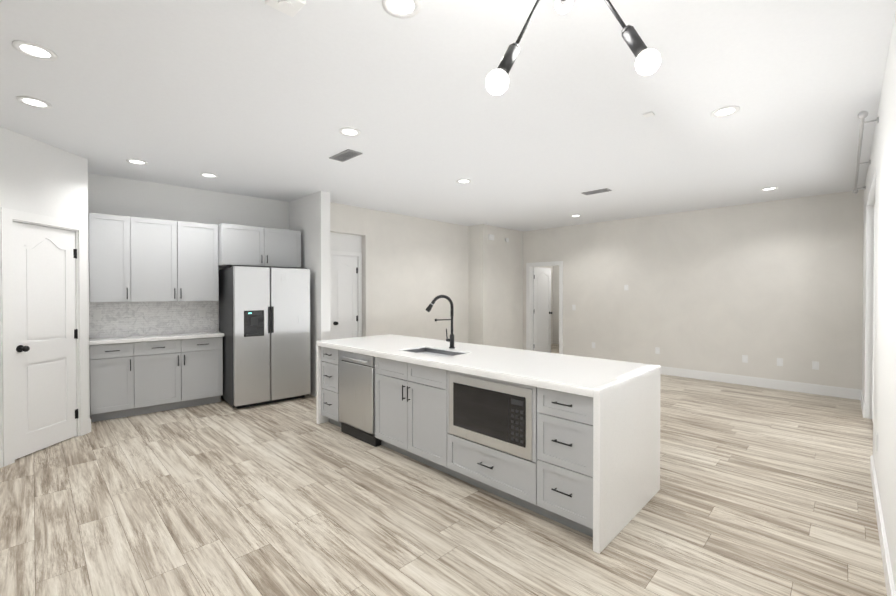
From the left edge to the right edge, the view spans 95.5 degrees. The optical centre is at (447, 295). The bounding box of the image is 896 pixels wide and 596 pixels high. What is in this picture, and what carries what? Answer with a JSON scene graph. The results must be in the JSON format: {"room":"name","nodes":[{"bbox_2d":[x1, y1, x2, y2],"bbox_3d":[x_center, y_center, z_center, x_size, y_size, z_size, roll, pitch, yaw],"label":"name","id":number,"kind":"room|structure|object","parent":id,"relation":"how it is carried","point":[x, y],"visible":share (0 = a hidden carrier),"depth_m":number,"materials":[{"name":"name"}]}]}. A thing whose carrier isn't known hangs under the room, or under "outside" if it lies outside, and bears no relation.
{"room":"kitchen","nodes":[
{"label":"kitchen","id":0,"kind":"room"},
{"bbox_2d":[0,127,89,449],"bbox_3d":[-3.769,0.015,2.750,0.120,2.830,2.940,0,1,-1],"label":"wall","id":1,"kind":"structure","parent":0,"point":[39,177],"depth_m":3.73,"materials":[{"name":"white paint"}]},
{"bbox_2d":[0,207,87,466],"bbox_3d":[-3.772,0.342,3.781,0.138,2.157,0.800,0,1,-1],"label":"door frame","id":2,"kind":"structure","parent":1,"relation":"attached to","point":[8,217],"depth_m":3.46,"materials":[{"name":"white wood"}]},
{"bbox_2d":[12,221,77,458],"bbox_3d":[-3.740,0.384,3.781,0.468,2.048,0.468,1,1,44],"label":"pantry door","id":3,"kind":"structure","parent":1,"relation":"in","point":[45,333],"depth_m":3.76,"materials":[{"name":"white wood"}]},
{"bbox_2d":[0,418,90,467],"bbox_3d":[-3.703,1.358,2.813,0.014,0.142,2.840,0,1,-1],"label":"baseboard","id":4,"kind":"structure","parent":1,"relation":"attached to","point":[1,451],"depth_m":3.38,"materials":[{"name":"white wood"}]},
{"bbox_2d":[89,213,140,304],"bbox_3d":[-3.871,-0.423,4.691,0.435,0.990,0.417,1,1,44],"label":"upper cabinet","id":5,"kind":"object","parent":0,"relation":"attached to","point":[114,240],"depth_m":4.62,"materials":[{"name":"wood"}]},
{"bbox_2d":[141,218,220,304],"bbox_3d":[-3.464,-0.427,5.108,0.435,0.990,0.988,1,1,44],"label":"upper cabinet","id":6,"kind":"object","parent":0,"relation":"attached to","point":[179,258],"depth_m":5.01,"materials":[{"name":"wood"}]},
{"bbox_2d":[88,173,288,416],"bbox_3d":[-3.356,-0.010,5.489,2.510,2.830,0.120,0,1,-41],"label":"wall","id":7,"kind":"structure","parent":0,"point":[110,195],"depth_m":5.29,"materials":[{"name":"white paint"}]},
{"bbox_2d":[289,191,330,396],"bbox_3d":[-2.142,-0.015,6.042,1.300,2.830,0.140,1,1,44],"label":"wall","id":8,"kind":"structure","parent":0,"point":[309,217],"depth_m":5.64,"materials":[{"name":"white paint"}]},
{"bbox_2d":[217,223,300,267],"bbox_3d":[-2.645,-0.664,5.679,0.593,0.525,1.049,1,1,44],"label":"upper cabinet","id":9,"kind":"object","parent":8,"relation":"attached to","point":[242,245],"depth_m":5.44,"materials":[{"name":"wood"}]},
{"bbox_2d":[330,232,361,252],"bbox_3d":[-1.766,-0.019,6.513,0.120,2.830,1.060,1,1,44],"label":"wall","id":10,"kind":"structure","parent":0,"point":[345,242],"depth_m":6.54,"materials":[{"name":"white paint"}]},
{"bbox_2d":[331,255,357,339],"bbox_3d":[-1.647,0.373,6.541,0.109,2.020,0.482,1,1,44],"label":"closet door","id":11,"kind":"structure","parent":10,"relation":"in","point":[344,296],"depth_m":6.55,"materials":[{"name":"white wood"}]},
{"bbox_2d":[330,250,361,339],"bbox_3d":[-1.693,0.343,6.578,0.138,2.105,0.620,1,1,44],"label":"trim","id":12,"kind":"structure","parent":10,"relation":"attached to","point":[359,284],"depth_m":6.71,"materials":[{"name":"white wood"}]},
{"bbox_2d":[330,202,467,342],"bbox_3d":[-0.292,-0.032,7.848,0.120,2.830,5.030,1,1,44],"label":"wall","id":13,"kind":"structure","parent":0,"point":[413,267],"depth_m":7.34,"materials":[{"name":"beige paint"}]},
{"bbox_2d":[0,344,886,595],"bbox_3d":[0.891,1.457,5.231,7.050,0.100,12.500,1,1,44],"label":"floor","id":14,"kind":"structure","parent":0,"point":[762,491],"depth_m":2.64,"materials":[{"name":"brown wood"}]},
{"bbox_2d":[90,341,144,421],"bbox_3d":[-3.862,0.973,4.711,0.438,0.873,0.442,1,1,44],"label":"base cabinet","id":15,"kind":"object","parent":14,"relation":"on","point":[117,372],"depth_m":4.64,"materials":[{"name":"wood"}]},
{"bbox_2d":[145,337,222,413],"bbox_3d":[-3.438,0.969,5.145,0.438,0.873,1.008,1,1,44],"label":"base cabinet","id":16,"kind":"object","parent":14,"relation":"on","point":[178,374],"depth_m":5.05,"materials":[{"name":"wood"}]},
{"bbox_2d":[89,329,223,344],"bbox_3d":[-3.543,0.514,5.015,0.465,0.039,1.359,1,1,44],"label":"countertop","id":17,"kind":"structure","parent":16,"relation":"on","point":[212,332],"depth_m":4.87,"materials":[{"name":"white stone"}]},
{"bbox_2d":[89,301,217,338],"bbox_3d":[-3.656,0.281,5.143,0.122,0.422,1.330,1,1,44],"label":"backsplash","id":18,"kind":"structure","parent":17,"relation":"on","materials":[{"name":"tile"}]},
{"bbox_2d":[219,265,310,408],"bbox_3d":[-2.505,0.512,5.573,0.950,1.785,0.828,0,1,-41],"label":"fridge","id":19,"kind":"object","parent":14,"relation":"on","point":[264,319],"visible":1,"depth_m":5.24,"materials":[{"name":"silver metal"}]},
{"bbox_2d":[316,343,660,553],"bbox_3d":[0.051,0.987,3.745,3.213,0.862,1.033,1,1,44],"label":"kitchen island","id":20,"kind":"object","parent":14,"relation":"on","point":[572,441],"depth_m":2.76,"materials":[{"name":"grey wood"}]},
{"bbox_2d":[339,350,380,446],"bbox_3d":[-0.849,0.988,4.070,0.601,0.856,0.266,1,1,44],"label":"dishwasher","id":21,"kind":"object","parent":20,"relation":"in","point":[357,373],"depth_m":3.96,"materials":[{"name":"silver metal"}]},
{"bbox_2d":[316,335,655,394],"bbox_3d":[0.052,0.544,3.742,3.132,0.077,1.030,1,1,44],"label":"island countertop","id":22,"kind":"structure","parent":20,"relation":"on","point":[591,376],"depth_m":3.12,"materials":[{"name":"white stone"}]},
{"bbox_2d":[412,347,467,354],"bbox_3d":[-0.131,0.646,3.715,0.634,0.253,0.379,1,1,44],"label":"sink","id":23,"kind":"object","parent":22,"relation":"in","point":[423,350],"depth_m":3.92,"materials":[{"name":"grey metal"}]},
{"bbox_2d":[426,295,455,346],"bbox_3d":[-0.069,0.248,3.879,0.155,0.512,0.270,1,1,44],"label":"faucet","id":24,"kind":"object","parent":22,"relation":"on","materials":[{"name":"black metal"}]},
{"bbox_2d":[450,373,531,460],"bbox_3d":[0.383,0.821,2.958,0.729,0.459,0.333,1,1,44],"label":"microwave","id":25,"kind":"object","parent":20,"relation":"in","point":[495,415],"depth_m":2.80,"materials":[{"name":"silver metal"}]},
{"bbox_2d":[0,0,895,231],"bbox_3d":[0.891,-1.473,5.204,7.050,0.100,12.500,1,1,44],"label":"ceiling","id":26,"kind":"structure","parent":0,"point":[257,98],"depth_m":2.90,"materials":[{"name":"white paint"}]},
{"bbox_2d":[16,96,51,108],"bbox_3d":[-2.990,-1.399,2.943,0.184,0.006,0.184,1,1,44],"label":"recessed light","id":27,"kind":"object","parent":26,"relation":"in","point":[33,102],"visible":1,"depth_m":2.94,"materials":[{"name":"white"}]},
{"bbox_2d":[12,40,57,60],"bbox_3d":[-2.347,-1.393,2.314,0.184,0.006,0.184,1,1,44],"label":"recessed light","id":28,"kind":"object","parent":26,"relation":"in","point":[34,50],"visible":1,"depth_m":2.31,"materials":[{"name":"white"}]},
{"bbox_2d":[126,159,147,164],"bbox_3d":[-3.275,-1.411,4.284,0.184,0.006,0.184,1,1,44],"label":"recessed light","id":29,"kind":"object","parent":26,"relation":"in","point":[137,161],"visible":0.98,"depth_m":4.27,"materials":[{"name":"white plastic"}]},
{"bbox_2d":[200,173,217,177],"bbox_3d":[-2.807,-1.415,4.777,0.184,0.006,0.184,1,1,44],"label":"recessed light","id":30,"kind":"object","parent":26,"relation":"in","point":[210,175],"visible":0.98,"depth_m":4.77,"materials":[{"name":"white plastic"}]},
{"bbox_2d":[264,0,305,16],"bbox_3d":[-0.758,-1.371,1.894,0.140,0.042,0.140,1,1,44],"label":"smoke detector","id":31,"kind":"object","parent":26,"relation":"attached to","point":[291,8],"visible":1,"depth_m":1.90,"materials":[{"name":"white plastic"}]},
{"bbox_2d":[329,149,361,161],"bbox_3d":[-1.031,-1.408,4.090,0.360,0.008,0.160,1,1,44],"label":"ceiling vent","id":32,"kind":"object","parent":26,"relation":"in","point":[346,155],"visible":0.98,"depth_m":4.07,"materials":[{"name":"metal"}]},
{"bbox_2d":[339,127,360,135],"bbox_3d":[-0.840,-1.403,3.484,0.184,0.006,0.184,1,1,44],"label":"recessed light","id":33,"kind":"object","parent":26,"relation":"in","point":[347,131],"visible":1,"depth_m":3.47,"materials":[{"name":"white"}]},
{"bbox_2d":[382,0,420,17],"bbox_3d":[-0.221,-1.389,1.943,0.184,0.006,0.184,1,1,44],"label":"recessed light","id":34,"kind":"object","parent":26,"relation":"in","point":[403,8],"visible":1,"depth_m":1.96,"materials":[{"name":"white"}]},
{"bbox_2d":[456,179,470,182],"bbox_3d":[0.196,-1.417,5.031,0.184,0.006,0.184,1,1,44],"label":"recessed light","id":35,"kind":"object","parent":26,"relation":"in","point":[463,181],"visible":0.98,"depth_m":5.03,"materials":[{"name":"white plastic"}]},
{"bbox_2d":[486,0,540,94],"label":"chandelier","id":36,"kind":"object","parent":26,"relation":"hanging from","point":[497,81],"depth_m":1.24,"materials":[{"name":"white"}]},
{"bbox_2d":[555,0,572,13],"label":"bulb","id":37,"kind":"object","parent":26,"relation":"hanging from","point":[561,6],"depth_m":1.65,"materials":[{"name":"white glass"}]},
{"bbox_2d":[582,188,611,194],"bbox_3d":[2.029,-1.421,5.561,0.360,0.008,0.160,1,1,44],"label":"ceiling vent","id":38,"kind":"object","parent":26,"relation":"in","point":[597,191],"visible":0.96,"depth_m":5.53,"materials":[{"name":"metal"}]},
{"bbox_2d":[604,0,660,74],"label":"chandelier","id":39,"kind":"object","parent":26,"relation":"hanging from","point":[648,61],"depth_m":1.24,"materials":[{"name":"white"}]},
{"bbox_2d":[642,111,654,117],"bbox_3d":[1.547,-1.398,3.137,0.070,0.012,0.070,1,1,44],"label":"sensor","id":40,"kind":"object","parent":26,"relation":"attached to","point":[648,114],"visible":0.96,"depth_m":3.12,"materials":[{"name":"white plastic"}]},
{"bbox_2d":[711,106,739,116],"bbox_3d":[2.106,-1.400,3.094,0.184,0.006,0.184,1,1,44],"label":"recessed light","id":41,"kind":"object","parent":26,"relation":"in","point":[725,111],"visible":0.98,"depth_m":3.09,"materials":[{"name":"white"}]},
{"bbox_2d":[761,187,777,190],"bbox_3d":[4.265,-1.421,5.402,0.184,0.006,0.184,1,1,44],"label":"recessed light","id":42,"kind":"object","parent":26,"relation":"in","point":[768,188],"visible":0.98,"depth_m":5.38,"materials":[{"name":"white plastic"}]},
{"bbox_2d":[468,224,522,349],"bbox_3d":[1.064,-0.041,8.872,0.390,2.830,1.430,1,1,44],"label":"wall","id":43,"kind":"structure","parent":0,"point":[495,291],"depth_m":8.52,"materials":[{"name":"beige paint"}]},
{"bbox_2d":[488,234,508,241],"bbox_3d":[1.073,-1.208,8.566,0.035,0.110,0.680,1,1,44],"label":"door chime","id":44,"kind":"object","parent":43,"relation":"attached to","point":[490,236],"visible":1,"depth_m":8.38,"materials":[{"name":"white plastic"}]},
{"bbox_2d":[539,266,552,343],"bbox_3d":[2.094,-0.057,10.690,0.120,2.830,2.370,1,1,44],"label":"door frame","id":45,"kind":"structure","parent":0,"point":[551,267],"depth_m":11.45,"materials":[{"name":"white wood"}]},
{"bbox_2d":[553,266,558,343],"bbox_3d":[3.929,-0.057,10.651,2.800,2.830,0.120,1,1,44],"label":"wall","id":46,"kind":"structure","parent":0,"point":[555,304],"depth_m":11.44,"materials":[{"name":"beige paint"}]},
{"bbox_2d":[523,190,863,389],"bbox_3d":[3.498,-0.029,7.577,5.920,2.830,0.120,1,1,44],"label":"wall","id":47,"kind":"structure","parent":0,"point":[763,286],"depth_m":6.56,"materials":[{"name":"beige paint"}]},
{"bbox_2d":[533,267,551,352],"bbox_3d":[2.213,0.353,9.439,0.109,2.008,0.749,1,1,44],"label":"door","id":48,"kind":"structure","parent":47,"relation":"in","point":[542,312],"depth_m":9.44,"materials":[{"name":"white wood"}]},
{"bbox_2d":[526,261,562,353],"bbox_3d":[2.131,0.319,8.904,0.895,2.110,0.138,1,1,44],"label":"door frame","id":49,"kind":"structure","parent":47,"relation":"attached to","point":[529,306],"depth_m":9.12,"materials":[{"name":"white wood"}]},
{"bbox_2d":[655,347,659,353],"bbox_3d":[3.739,0.979,7.261,0.072,0.116,0.008,1,1,44],"label":"electrical outlet","id":50,"kind":"object","parent":47,"relation":"attached to","point":[657,350],"visible":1,"depth_m":7.26,"materials":[{"name":"white plastic"}]},
{"bbox_2d":[742,355,747,362],"bbox_3d":[4.650,0.987,6.370,0.072,0.116,0.008,1,1,44],"label":"electrical outlet","id":51,"kind":"object","parent":47,"relation":"attached to","point":[744,358],"visible":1,"depth_m":6.37,"materials":[{"name":"white plastic"}]},
{"bbox_2d":[661,366,860,399],"bbox_3d":[3.633,1.317,7.363,5.410,0.142,0.014,1,1,44],"label":"baseboard","id":52,"kind":"structure","parent":47,"relation":"attached to","point":[840,392],"depth_m":6.17,"materials":[{"name":"white wood"}]},
{"bbox_2d":[777,358,782,365],"bbox_3d":[4.954,0.990,6.073,0.072,0.116,0.008,1,1,44],"label":"electrical outlet","id":53,"kind":"object","parent":47,"relation":"attached to","point":[779,361],"visible":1,"depth_m":6.07,"materials":[{"name":"white plastic"}]},
{"bbox_2d":[812,361,818,369],"bbox_3d":[5.237,0.992,5.797,0.072,0.116,0.008,1,1,44],"label":"electrical outlet","id":54,"kind":"object","parent":47,"relation":"attached to","point":[815,365],"visible":1,"depth_m":5.79,"materials":[{"name":"white plastic"}]},
{"bbox_2d":[862,10,895,590],"bbox_3d":[2.345,0.021,2.049,0.160,2.830,9.640,1,1,44],"label":"wall","id":55,"kind":"structure","parent":0,"point":[880,189],"depth_m":2.47,"materials":[{"name":"white paint"}]},
{"bbox_2d":[852,110,878,193],"bbox_3d":[4.064,-1.302,3.992,0.112,0.056,3.156,1,1,44],"label":"curtain rod","id":56,"kind":"object","parent":55,"relation":"attached to","point":[862,115],"visible":1,"depth_m":3.44,"materials":[{"name":"silver metal"}]},
{"bbox_2d":[872,204,874,420],"bbox_3d":[4.183,0.194,3.924,0.050,2.450,1.988,1,1,44],"label":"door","id":57,"kind":"structure","parent":55,"relation":"in","point":[873,314],"depth_m":4.62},
{"bbox_2d":[860,390,895,595],"bbox_3d":[2.282,1.364,2.122,0.014,0.142,9.400,1,1,44],"label":"baseboard","id":58,"kind":"structure","parent":55,"relation":"attached to","point":[889,580],"depth_m":2.30,"materials":[{"name":"white wood"}]}
]}

